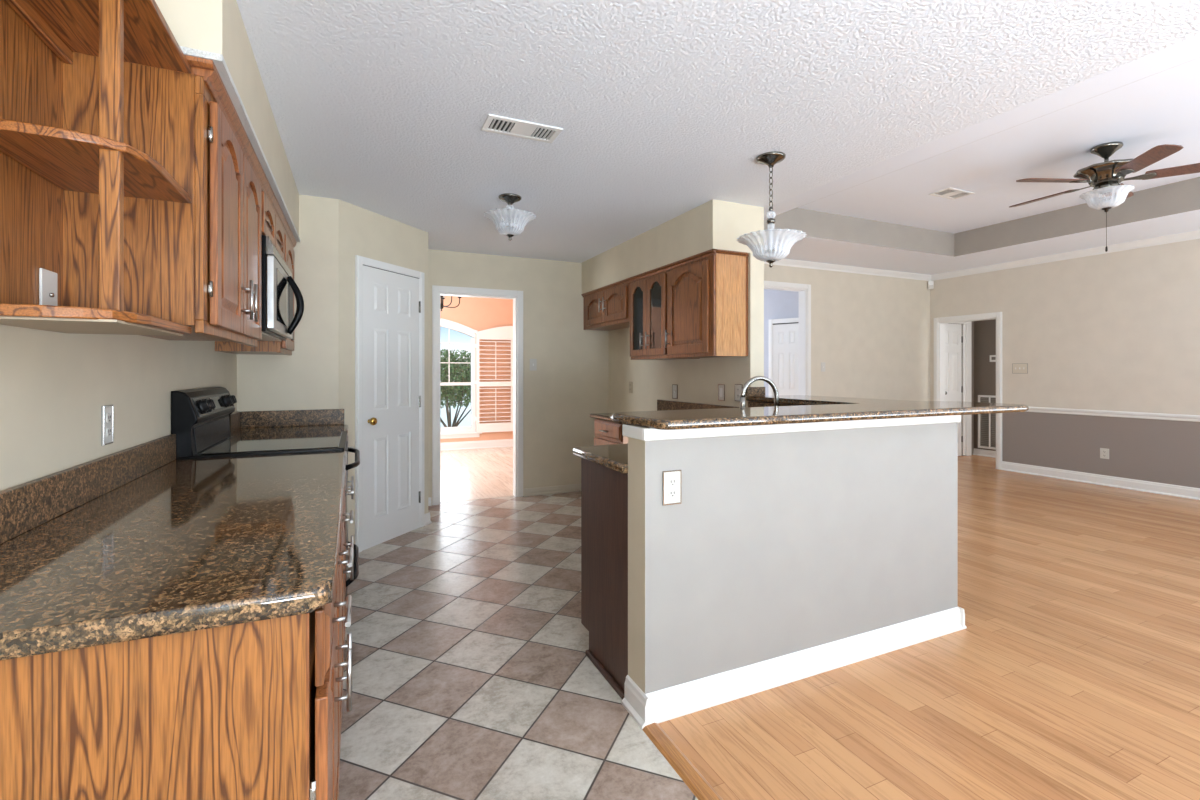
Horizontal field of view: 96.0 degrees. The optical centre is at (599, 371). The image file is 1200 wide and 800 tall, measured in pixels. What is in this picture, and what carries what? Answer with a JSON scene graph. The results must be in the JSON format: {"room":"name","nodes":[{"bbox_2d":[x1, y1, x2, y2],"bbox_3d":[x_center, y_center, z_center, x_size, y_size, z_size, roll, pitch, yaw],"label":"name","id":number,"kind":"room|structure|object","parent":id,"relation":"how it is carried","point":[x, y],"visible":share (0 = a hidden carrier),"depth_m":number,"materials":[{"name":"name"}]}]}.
{"room":"kitchen","nodes":[
{"label":"kitchen","id":0,"kind":"room"},
{"bbox_2d":[0,325,236,490],"bbox_3d":[-0.954,0.000,0.316,0.100,2.540,6.760,0,0,-24],"label":"wall","id":1,"kind":"structure","parent":0,"point":[54,386],"depth_m":1.49,"materials":[{"name":"beige paint"}]},
{"bbox_2d":[0,434,175,543],"bbox_3d":[-1.382,0.304,1.413,0.020,0.104,1.712,0,0,-24],"label":"backsplash","id":2,"kind":"structure","parent":1,"relation":"attached to","point":[24,507],"depth_m":1.41,"materials":[{"name":"stone"}]},
{"bbox_2d":[101,405,112,445],"bbox_3d":[-1.488,0.160,1.633,0.009,0.118,0.070,0,0,-24],"label":"electrical outlet","id":3,"kind":"object","parent":1,"relation":"attached to","point":[106,411],"visible":1,"depth_m":1.62,"materials":[{"name":"grey plastic"}]},
{"bbox_2d":[106,413,111,422],"bbox_3d":[-1.485,0.139,1.634,0.003,0.028,0.034,0,0,-24],"label":"receptacle","id":4,"kind":"object","parent":3,"relation":"attached to","point":[108,415],"depth_m":1.63,"materials":[{"name":"grey plastic"}]},
{"bbox_2d":[106,427,111,436],"bbox_3d":[-1.485,0.181,1.634,0.003,0.028,0.034,0,0,-24],"label":"receptacle","id":5,"kind":"object","parent":3,"relation":"attached to","point":[108,429],"depth_m":1.63,"materials":[{"name":"grey plastic"}]},
{"bbox_2d":[0,0,214,335],"bbox_3d":[-1.085,-0.475,1.132,0.330,0.755,0.657,0,0,-24],"label":"open shelf unit","id":6,"kind":"object","parent":1,"relation":"attached to","point":[40,159],"visible":1,"depth_m":1.20,"materials":[{"name":"brown wood"}]},
{"bbox_2d":[39,268,56,305],"bbox_3d":[-1.322,-0.185,1.298,0.012,0.118,0.075,0,0,-24],"label":"wall plate","id":7,"kind":"object","parent":6,"relation":"attached to","point":[47,279],"visible":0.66,"depth_m":1.29,"materials":[{"name":"grey plastic"}]},
{"bbox_2d":[63,51,264,346],"bbox_3d":[-1.390,-0.480,1.845,0.360,0.745,0.893,0,0,-24],"label":"upper cabinet","id":8,"kind":"object","parent":1,"relation":"attached to","point":[197,264],"visible":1,"depth_m":1.47,"materials":[{"name":"brown wood"}]},
{"bbox_2d":[215,220,296,354],"bbox_3d":[-2.009,-0.480,3.218,0.360,0.745,0.581,0,0,-24],"label":"upper cabinet","id":9,"kind":"object","parent":1,"relation":"attached to","point":[286,347],"visible":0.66,"depth_m":3.05,"materials":[{"name":"brown wood"}]},
{"bbox_2d":[260,175,285,258],"bbox_3d":[-1.746,-0.723,2.597,0.330,0.261,0.766,0,0,-24],"label":"upper cabinet","id":10,"kind":"object","parent":1,"relation":"attached to","point":[273,218],"visible":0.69,"depth_m":2.57,"materials":[{"name":"brown wood"}]},
{"bbox_2d":[257,235,303,340],"bbox_3d":[-1.695,-0.378,2.620,0.439,0.420,0.760,0,0,-24],"label":"microwave","id":11,"kind":"object","parent":10,"relation":"attached to","point":[278,284],"visible":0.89,"depth_m":2.47,"materials":[{"name":"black metal"}]},
{"bbox_2d":[155,0,298,234],"bbox_3d":[-1.681,-1.012,2.470,0.345,0.315,2.235,0,0,-24],"label":"wall","id":12,"kind":"structure","parent":0,"point":[215,26],"depth_m":1.72,"materials":[{"name":"beige paint"}]},
{"bbox_2d":[180,46,300,241],"bbox_3d":[-1.662,-0.863,2.450,0.344,0.018,2.277,0,0,-24],"label":"trim","id":13,"kind":"structure","parent":12,"relation":"attached to","point":[218,59],"depth_m":1.81,"materials":[{"name":"white wood"}]},
{"bbox_2d":[237,195,427,547],"bbox_3d":[-2.066,0.000,4.290,1.340,2.540,1.400,0,0,-24],"label":"wall","id":14,"kind":"structure","parent":0,"point":[319,373],"depth_m":3.63,"materials":[{"name":"beige paint"}]},
{"bbox_2d":[355,255,424,552],"bbox_3d":[-1.570,0.225,4.118,0.093,2.090,0.725,0,0,21],"label":"door","id":15,"kind":"structure","parent":14,"relation":"in","point":[389,298],"depth_m":4.08,"materials":[{"name":"white wood"}]},
{"bbox_2d":[424,512,431,525],"bbox_3d":[-1.439,1.225,4.501,0.024,0.090,0.084,0,0,19],"label":"baseboard","id":16,"kind":"structure","parent":14,"relation":"attached to","point":[427,515],"depth_m":4.50,"materials":[{"name":"white wood"}]},
{"bbox_2d":[440,296,512,442],"bbox_3d":[-3.223,-0.130,8.485,4.300,2.800,0.120,0,0,-24],"label":"wall","id":17,"kind":"structure","parent":0,"point":[479,314],"depth_m":9.03,"materials":[{"name":"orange paint"}]},
{"bbox_2d":[440,318,481,438],"bbox_3d":[-2.799,0.098,8.641,1.800,1.965,0.145,0,0,-24],"label":"window","id":18,"kind":"structure","parent":17,"relation":"in","point":[462,431],"depth_m":8.88,"materials":[{"name":"white wood"}]},
{"bbox_2d":[440,439,512,450],"bbox_3d":[-2.500,1.205,8.731,2.660,0.130,0.026,0,0,-24],"label":"baseboard","id":19,"kind":"structure","parent":17,"relation":"attached to","point":[444,446],"depth_m":8.93,"materials":[{"name":"white wood"}]},
{"bbox_2d":[474,326,512,432],"bbox_3d":[-1.749,0.110,9.017,0.687,1.780,0.088,0,0,-22],"label":"plantation shutter","id":20,"kind":"object","parent":17,"relation":"attached to","point":[504,332],"visible":0.99,"depth_m":8.99,"materials":[{"name":"white wood"}]},
{"bbox_2d":[428,249,608,503],"bbox_3d":[-0.793,0.000,5.577,2.140,2.540,0.100,0,0,-24],"label":"wall","id":21,"kind":"structure","parent":0,"point":[570,382],"depth_m":5.64,"materials":[{"name":"beige paint"}]},
{"bbox_2d":[432,285,522,504],"bbox_3d":[-1.212,0.222,5.376,0.894,2.097,0.122,0,0,-24],"label":"door frame","id":22,"kind":"structure","parent":21,"relation":"attached to","point":[517,296],"depth_m":5.39,"materials":[{"name":"white wood"}]},
{"bbox_2d":[530,359,536,370],"bbox_3d":[-0.686,-0.075,5.560,0.075,0.120,0.017,0,0,-24],"label":"light switch","id":23,"kind":"object","parent":21,"relation":"attached to","point":[533,362],"visible":1,"depth_m":5.56,"materials":[{"name":"grey plastic"}]},
{"bbox_2d":[524,484,580,496],"bbox_3d":[-0.348,1.232,5.710,0.940,0.075,0.024,0,0,-24],"label":"baseboard","id":24,"kind":"structure","parent":21,"relation":"attached to","point":[572,487],"depth_m":5.64,"materials":[{"name":"beige paint"}]},
{"bbox_2d":[582,199,749,293],"bbox_3d":[0.429,-1.002,4.790,0.320,0.335,2.340,0,0,-24],"label":"wall","id":25,"kind":"structure","parent":0,"point":[714,224],"depth_m":4.10,"materials":[{"name":"beige paint"}]},
{"bbox_2d":[609,205,763,412],"bbox_3d":[0.630,0.000,4.880,0.120,2.540,2.340,0,0,-24],"label":"wall","id":26,"kind":"structure","parent":0,"point":[697,380],"depth_m":4.40,"materials":[{"name":"beige paint"}]},
{"bbox_2d":[581,278,630,330],"bbox_3d":[0.157,-0.643,5.349,0.353,0.382,1.092,0,0,-24],"label":"upper cabinet","id":27,"kind":"object","parent":26,"relation":"attached to","point":[606,308],"visible":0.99,"depth_m":5.22,"materials":[{"name":"red wood"}]},
{"bbox_2d":[629,382,631,392],"bbox_3d":[0.307,0.155,5.437,0.009,0.115,0.070,0,0,-24],"label":"electrical outlet","id":28,"kind":"object","parent":26,"relation":"attached to","point":[630,383],"visible":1,"depth_m":5.43,"materials":[{"name":"beige plastic"}]},
{"bbox_2d":[628,265,699,359],"bbox_3d":[0.512,-0.471,4.563,0.353,0.726,0.632,0,0,-24],"label":"upper cabinet","id":29,"kind":"object","parent":26,"relation":"attached to","point":[648,290],"visible":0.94,"depth_m":4.46,"materials":[{"name":"red wood"}]},
{"bbox_2d":[672,384,677,398],"bbox_3d":[0.645,0.170,4.679,0.017,0.123,0.078,0,0,-24],"label":"light switch","id":30,"kind":"object","parent":26,"relation":"attached to","point":[674,387],"visible":1,"depth_m":4.68,"materials":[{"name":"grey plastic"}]},
{"bbox_2d":[665,249,748,357],"bbox_3d":[0.769,-0.471,3.993,0.353,0.726,0.619,0,0,-24],"label":"upper cabinet","id":31,"kind":"object","parent":26,"relation":"attached to","point":[707,291],"visible":1,"depth_m":3.78,"materials":[{"name":"brown wood"}]},
{"bbox_2d":[718,384,724,400],"bbox_3d":[0.917,0.155,4.083,0.010,0.123,0.078,0,0,-24],"label":"light switch","id":32,"kind":"object","parent":26,"relation":"attached to","point":[721,387],"visible":1,"depth_m":4.07,"materials":[{"name":"grey plastic"}]},
{"bbox_2d":[657,400,799,410],"bbox_3d":[0.983,0.281,3.915,0.022,0.150,2.210,0,0,-24],"label":"backsplash","id":33,"kind":"structure","parent":26,"relation":"attached to","point":[661,404],"depth_m":4.38,"materials":[{"name":"brown stone"}]},
{"bbox_2d":[735,384,742,400],"bbox_3d":[1.000,0.150,3.901,0.009,0.123,0.083,0,0,-24],"label":"electrical outlet","id":34,"kind":"object","parent":26,"relation":"attached to","point":[738,387],"visible":0.86,"depth_m":3.90,"materials":[{"name":"grey plastic"}]},
{"bbox_2d":[236,0,1199,262],"bbox_3d":[0.287,-1.230,1.643,3.455,0.120,8.160,0,0,-24],"label":"ceiling","id":35,"kind":"structure","parent":0,"point":[664,109],"depth_m":2.25,"materials":[{"name":"white paint"}]},
{"bbox_2d":[484,193,535,240],"bbox_3d":[-0.602,-1.024,3.611,0.352,0.292,0.352,0,0,-24],"label":"ceiling light","id":36,"kind":"object","parent":35,"relation":"attached to","point":[509,198],"visible":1,"depth_m":3.58,"materials":[{"name":"grey glass"}]},
{"bbox_2d":[481,114,562,142],"bbox_3d":[-0.375,-1.165,2.595,0.360,0.010,0.170,0,0,-24],"label":"ceiling vent","id":37,"kind":"object","parent":35,"relation":"in","point":[493,123],"visible":1,"depth_m":2.59,"materials":[{"name":"white metal"}]},
{"bbox_2d":[737,151,806,267],"bbox_3d":[0.930,-0.869,2.938,0.368,0.600,0.368,0,0,-24],"label":"pendant light","id":38,"kind":"object","parent":35,"relation":"hanging from","point":[770,159],"visible":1,"depth_m":2.91,"materials":[{"name":"grey glass"}]},
{"bbox_2d":[338,447,1199,799],"bbox_3d":[1.882,1.308,4.743,10.530,0.084,12.500,0,0,-24],"label":"floor","id":39,"kind":"structure","parent":0,"point":[1073,673],"depth_m":2.22,"materials":[{"name":"laminate"}]},
{"bbox_2d":[0,528,352,799],"bbox_3d":[-0.889,0.833,1.122,0.678,0.874,0.712,0,0,-24],"label":"base cabinet","id":40,"kind":"object","parent":39,"relation":"on","point":[250,710],"visible":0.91,"depth_m":0.84,"materials":[{"name":"brown wood"}]},
{"bbox_2d":[0,434,346,660],"bbox_3d":[-1.094,0.323,1.542,0.651,0.142,1.712,0,0,-24],"label":"countertop","id":41,"kind":"structure","parent":40,"relation":"on","point":[140,541],"depth_m":1.10,"materials":[{"name":"brown stone"}]},
{"bbox_2d":[171,387,359,595],"bbox_3d":[-1.579,0.674,2.683,0.704,1.192,0.762,0,0,-24],"label":"electric range","id":42,"kind":"object","parent":39,"relation":"on","point":[200,417],"visible":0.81,"depth_m":2.45,"materials":[{"name":"black metal"}]},
{"bbox_2d":[199,432,341,454],"bbox_3d":[-1.580,0.344,2.683,0.525,0.004,0.700,0,0,-24],"label":"cooktop","id":43,"kind":"object","parent":42,"relation":"in","point":[226,444],"depth_m":2.59,"materials":[{"name":"black glass"}]},
{"bbox_2d":[345,441,359,558],"bbox_3d":[-1.300,0.666,2.809,0.092,0.528,0.752,0,0,-24],"label":"oven","id":44,"kind":"object","parent":42,"relation":"in","point":[357,453],"depth_m":2.75,"materials":[{"name":"black metal"}]},
{"bbox_2d":[339,473,353,763],"bbox_3d":[-1.234,0.833,1.889,0.678,0.874,0.959,0,0,-24],"label":"base cabinet","id":45,"kind":"object","parent":39,"relation":"on","point":[342,567],"visible":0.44,"depth_m":1.96,"materials":[{"name":"brown wood"}]},
{"bbox_2d":[347,435,352,498],"bbox_3d":[-1.870,0.833,3.291,0.671,0.874,0.573,0,0,-24],"label":"base cabinet","id":46,"kind":"object","parent":39,"relation":"on","point":[347,435],"visible":0.09,"depth_m":3.24,"materials":[{"name":"brown wood"}]},
{"bbox_2d":[231,409,347,435],"bbox_3d":[-1.886,0.322,3.284,0.639,0.144,0.578,0,0,-24],"label":"countertop","id":47,"kind":"structure","parent":46,"relation":"on","point":[243,423],"depth_m":3.46,"materials":[{"name":"brown stone"}]},
{"bbox_2d":[581,458,627,699],"bbox_3d":[0.401,0.833,2.487,0.904,0.875,0.498,0,0,-24],"label":"base cabinet","id":48,"kind":"object","parent":39,"relation":"on","point":[604,490],"visible":0.21,"depth_m":2.27,"materials":[{"name":"brown wood"}]},
{"bbox_2d":[573,413,629,473],"bbox_3d":[0.310,0.375,3.499,1.582,0.038,2.416,0,0,-24],"label":"countertop","id":49,"kind":"structure","parent":48,"relation":"on","point":[614,456],"depth_m":2.39,"materials":[{"name":"brown stone"}]},
{"bbox_2d":[739,376,778,407],"bbox_3d":[0.918,0.188,2.987,0.341,0.335,0.059,0,0,-15],"label":"kitchen faucet","id":50,"kind":"object","parent":49,"relation":"on","point":[756,378],"visible":0.58,"depth_m":2.96,"materials":[{"name":"grey metal"}]},
{"bbox_2d":[592,419,624,445],"bbox_3d":[0.337,0.833,4.513,0.695,0.875,0.550,0,0,-24],"label":"base cabinet","id":51,"kind":"object","parent":39,"relation":"on","point":[605,432],"visible":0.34,"depth_m":4.38,"materials":[{"name":"red wood"}]},
{"bbox_2d":[623,436,627,443],"bbox_3d":[0.586,0.824,3.983,0.638,0.853,0.600,0,0,-24],"label":"dishwasher","id":52,"kind":"object","parent":39,"relation":"on","point":[625,439],"visible":0.02,"depth_m":4.08,"materials":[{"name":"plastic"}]},
{"bbox_2d":[642,722,722,799],"bbox_3d":[1.081,1.264,-0.067,0.065,0.012,4.390,0,0,-24],"label":"trim","id":53,"kind":"structure","parent":39,"relation":"on","point":[700,787],"depth_m":1.74,"materials":[{"name":"brown wood"}]},
{"bbox_2d":[764,289,798,395],"bbox_3d":[3.108,-0.080,8.374,2.200,2.700,0.080,0,0,41],"label":"wall","id":54,"kind":"structure","parent":0,"point":[778,304],"depth_m":8.61,"materials":[{"name":"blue paint"}]},
{"bbox_2d":[769,318,798,395],"bbox_3d":[3.097,0.217,8.275,1.055,2.105,0.064,0,0,41],"label":"door","id":55,"kind":"structure","parent":54,"relation":"in","point":[783,333],"depth_m":8.44,"materials":[{"name":"white wood"}]},
{"bbox_2d":[628,401,957,693],"bbox_3d":[0.701,0.737,2.913,1.768,1.066,1.306,0,0,-24],"label":"wall","id":56,"kind":"structure","parent":0,"point":[775,545],"depth_m":2.21,"materials":[{"name":"grey paint"}]},
{"bbox_2d":[662,470,680,505],"bbox_3d":[0.267,0.427,1.995,0.080,0.126,0.009,0,0,-24],"label":"electrical outlet","id":57,"kind":"object","parent":56,"relation":"attached to","point":[671,480],"visible":1,"depth_m":1.99,"materials":[{"name":"grey plastic"}]},
{"bbox_2d":[668,478,676,485],"bbox_3d":[0.268,0.406,1.993,0.034,0.028,0.003,0,0,-24],"label":"receptacle","id":58,"kind":"object","parent":57,"relation":"attached to","point":[671,481],"depth_m":1.99,"materials":[{"name":"grey plastic"}]},
{"bbox_2d":[668,489,676,496],"bbox_3d":[0.268,0.448,1.993,0.034,0.028,0.003,0,0,-24],"label":"receptacle","id":59,"kind":"object","parent":57,"relation":"attached to","point":[671,492],"depth_m":1.99,"materials":[{"name":"grey plastic"}]},
{"bbox_2d":[622,415,960,440],"bbox_3d":[0.938,0.226,2.387,1.788,0.044,0.178,0,0,-24],"label":"trim","id":60,"kind":"structure","parent":56,"relation":"attached to","point":[647,434],"depth_m":2.18,"materials":[{"name":"white wood"}]},
{"bbox_2d":[622,607,966,728],"bbox_3d":[0.947,1.218,2.367,1.822,0.105,0.163,0,0,-24],"label":"baseboard","id":61,"kind":"structure","parent":56,"relation":"attached to","point":[676,701],"depth_m":2.19,"materials":[{"name":"white wood"}]},
{"bbox_2d":[611,387,1028,429],"bbox_3d":[0.921,0.154,2.953,2.223,0.098,1.410,0,0,-24],"label":"bar","id":62,"kind":"object","parent":56,"relation":"on","point":[812,409],"visible":0.92,"depth_m":2.33,"materials":[{"name":"brown stone"}]},
{"bbox_2d":[764,264,973,455],"bbox_3d":[3.022,-0.065,7.128,6.090,2.670,0.130,0,0,-24],"label":"wall","id":63,"kind":"structure","parent":0,"point":[871,333],"depth_m":7.35,"materials":[{"name":"beige paint"}]},
{"bbox_2d":[764,281,810,395],"bbox_3d":[2.243,0.076,6.769,0.939,2.387,0.142,0,0,-24],"label":"door frame","id":64,"kind":"structure","parent":63,"relation":"attached to","point":[801,288],"depth_m":6.89,"materials":[{"name":"white wood"}]},
{"bbox_2d":[821,362,824,371],"bbox_3d":[2.898,-0.065,7.001,0.075,0.120,0.017,0,0,-24],"label":"light switch","id":65,"kind":"object","parent":63,"relation":"attached to","point":[822,363],"visible":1,"depth_m":7.00,"materials":[{"name":"grey plastic"}]},
{"bbox_2d":[928,281,933,288],"bbox_3d":[4.794,-1.258,7.824,0.084,0.115,0.075,0,0,-24],"label":"sensor","id":66,"kind":"object","parent":63,"relation":"attached to","point":[930,283],"visible":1,"depth_m":7.80,"materials":[{"name":"white plastic"}]},
{"bbox_2d":[945,321,971,455],"bbox_3d":[5.249,0.212,8.040,0.860,2.115,0.092,0,0,-24],"label":"door","id":67,"kind":"structure","parent":63,"relation":"in","point":[958,336],"depth_m":8.12,"materials":[{"name":"white wood"}]},
{"bbox_2d":[764,35,1199,274],"bbox_3d":[4.174,-1.430,3.308,5.130,0.060,8.000,0,0,-24],"label":"ceiling","id":68,"kind":"structure","parent":0,"point":[811,249],"depth_m":5.02,"materials":[{"name":"white paint"}]},
{"bbox_2d":[764,57,1199,256],"bbox_3d":[4.040,-1.540,3.253,3.360,0.279,5.970,0,0,-24],"label":"wall","id":69,"kind":"structure","parent":0,"point":[1181,196],"depth_m":5.69,"materials":[{"name":"grey paint"}]},
{"bbox_2d":[764,230,1199,280],"bbox_3d":[4.167,-1.363,3.250,4.990,0.075,7.900,0,0,-24],"label":"crown molding","id":70,"kind":"structure","parent":69,"relation":"attached to","point":[1191,235],"depth_m":6.76,"materials":[{"name":"white wood"}]},
{"bbox_2d":[974,319,995,450],"bbox_3d":[5.952,0.020,6.847,0.980,2.500,2.790,0,0,-24],"label":"wall","id":71,"kind":"structure","parent":0,"point":[984,330],"depth_m":8.15,"materials":[{"name":"grey paint"}]},
{"bbox_2d":[973,448,995,457],"bbox_3d":[6.275,1.220,7.047,0.026,0.100,2.690,0,0,-24],"label":"baseboard","id":72,"kind":"structure","parent":71,"relation":"attached to","point":[981,452],"depth_m":8.13,"materials":[{"name":"white wood"}]},
{"bbox_2d":[978,395,995,449],"bbox_3d":[5.860,0.750,7.974,0.018,0.800,0.530,0,0,-24],"label":"air vent","id":73,"kind":"object","parent":71,"relation":"in","point":[986,423],"visible":0.38,"depth_m":8.10,"materials":[{"name":"white metal"}]},
{"bbox_2d":[990,355,995,361],"bbox_3d":[5.845,-0.200,8.000,0.024,0.100,0.130,0,0,-24],"label":"thermostat","id":74,"kind":"object","parent":71,"relation":"attached to","point":[992,357],"visible":0.6,"depth_m":8.01,"materials":[{"name":"white plastic"}]},
{"bbox_2d":[798,58,1199,233],"bbox_3d":[4.040,-1.720,3.253,3.400,0.080,6.010,0,0,-24],"label":"ceiling","id":75,"kind":"structure","parent":0,"point":[1161,108],"depth_m":4.35,"materials":[{"name":"white paint"}]},
{"bbox_2d":[929,188,973,199],"bbox_3d":[3.305,-1.676,5.077,0.360,0.008,0.200,0,0,-24],"label":"ceiling vent","id":76,"kind":"object","parent":75,"relation":"in","point":[949,193],"visible":1,"depth_m":5.07,"materials":[{"name":"white metal"}]},
{"bbox_2d":[1009,141,1199,251],"bbox_3d":[3.765,-1.287,4.062,1.281,0.784,1.246,0,0,-24],"label":"ceiling fan","id":77,"kind":"object","parent":75,"relation":"hanging from","point":[1105,177],"visible":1,"depth_m":3.94,"materials":[{"name":"brown wood"}]},
{"bbox_2d":[930,239,1199,487],"bbox_3d":[6.496,-0.065,4.301,0.120,2.670,7.900,0,0,-24],"label":"wall","id":78,"kind":"structure","parent":0,"point":[1120,330],"depth_m":6.09,"materials":[{"name":"beige paint"}]},
{"bbox_2d":[934,312,1001,469],"bbox_3d":[5.073,0.245,7.430,0.142,2.050,0.905,0,0,-24],"label":"door frame","id":79,"kind":"structure","parent":78,"relation":"attached to","point":[939,323],"depth_m":7.37,"materials":[{"name":"white wood"}]},
{"bbox_2d":[1012,363,1027,373],"bbox_3d":[5.291,-0.045,6.806,0.017,0.128,0.173,0,0,-24],"label":"light switch","id":80,"kind":"object","parent":78,"relation":"attached to","point":[1019,368],"visible":1,"depth_m":6.80,"materials":[{"name":"beige plastic"}]},
{"bbox_2d":[1001,461,1199,499],"bbox_3d":[6.073,1.212,5.061,0.026,0.115,4.235,0,0,-24],"label":"baseboard","id":81,"kind":"structure","parent":78,"relation":"attached to","point":[1133,484],"depth_m":6.01,"materials":[{"name":"white wood"}]},
{"bbox_2d":[1100,448,1108,458],"bbox_3d":[5.642,0.912,6.038,0.009,0.115,0.080,0,0,-24],"label":"electrical outlet","id":82,"kind":"object","parent":78,"relation":"attached to","point":[1104,453],"visible":1,"depth_m":6.04,"materials":[{"name":"grey plastic"}]},
{"bbox_2d":[1025,407,1199,421],"bbox_3d":[6.075,0.463,5.062,0.022,0.065,4.235,0,0,-24],"label":"chair rail","id":83,"kind":"object","parent":78,"relation":"attached to","point":[1161,416],"depth_m":5.91,"materials":[{"name":"white wood"}]},
{"bbox_3d":[-2.514,-1.530,6.863,4.460,0.120,3.660,0,0,-24],"label":"ceiling","id":84,"kind":"structure","parent":0,"visible":0},
{"bbox_2d":[440,295,461,310],"bbox_3d":[-2.092,-1.137,7.183,0.550,0.664,0.558,0,0,-24],"label":"chandelier","id":85,"kind":"object","parent":84,"relation":"hanging from","point":[441,296],"visible":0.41,"depth_m":7.16,"materials":[{"name":"brown metal"}]},
{"label":"outside","id":86,"kind":"structure","parent":0,"visible":0},
{"bbox_2d":[440,391,470,426],"bbox_3d":[-15.367,1.445,36.511,62.000,0.250,60.800,0,0,-24],"label":"garden","id":87,"kind":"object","parent":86,"point":[466,421],"depth_m":16.39,"materials":[{"name":"white concrete"}]},
{"bbox_2d":[440,349,470,426],"bbox_3d":[-3.412,0.401,12.286,2.316,1.870,1.661,0,0,-14],"label":"bush","id":88,"kind":"object","parent":87,"relation":"on","point":[448,391],"visible":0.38,"depth_m":12.01,"materials":[{"name":"green plant"}]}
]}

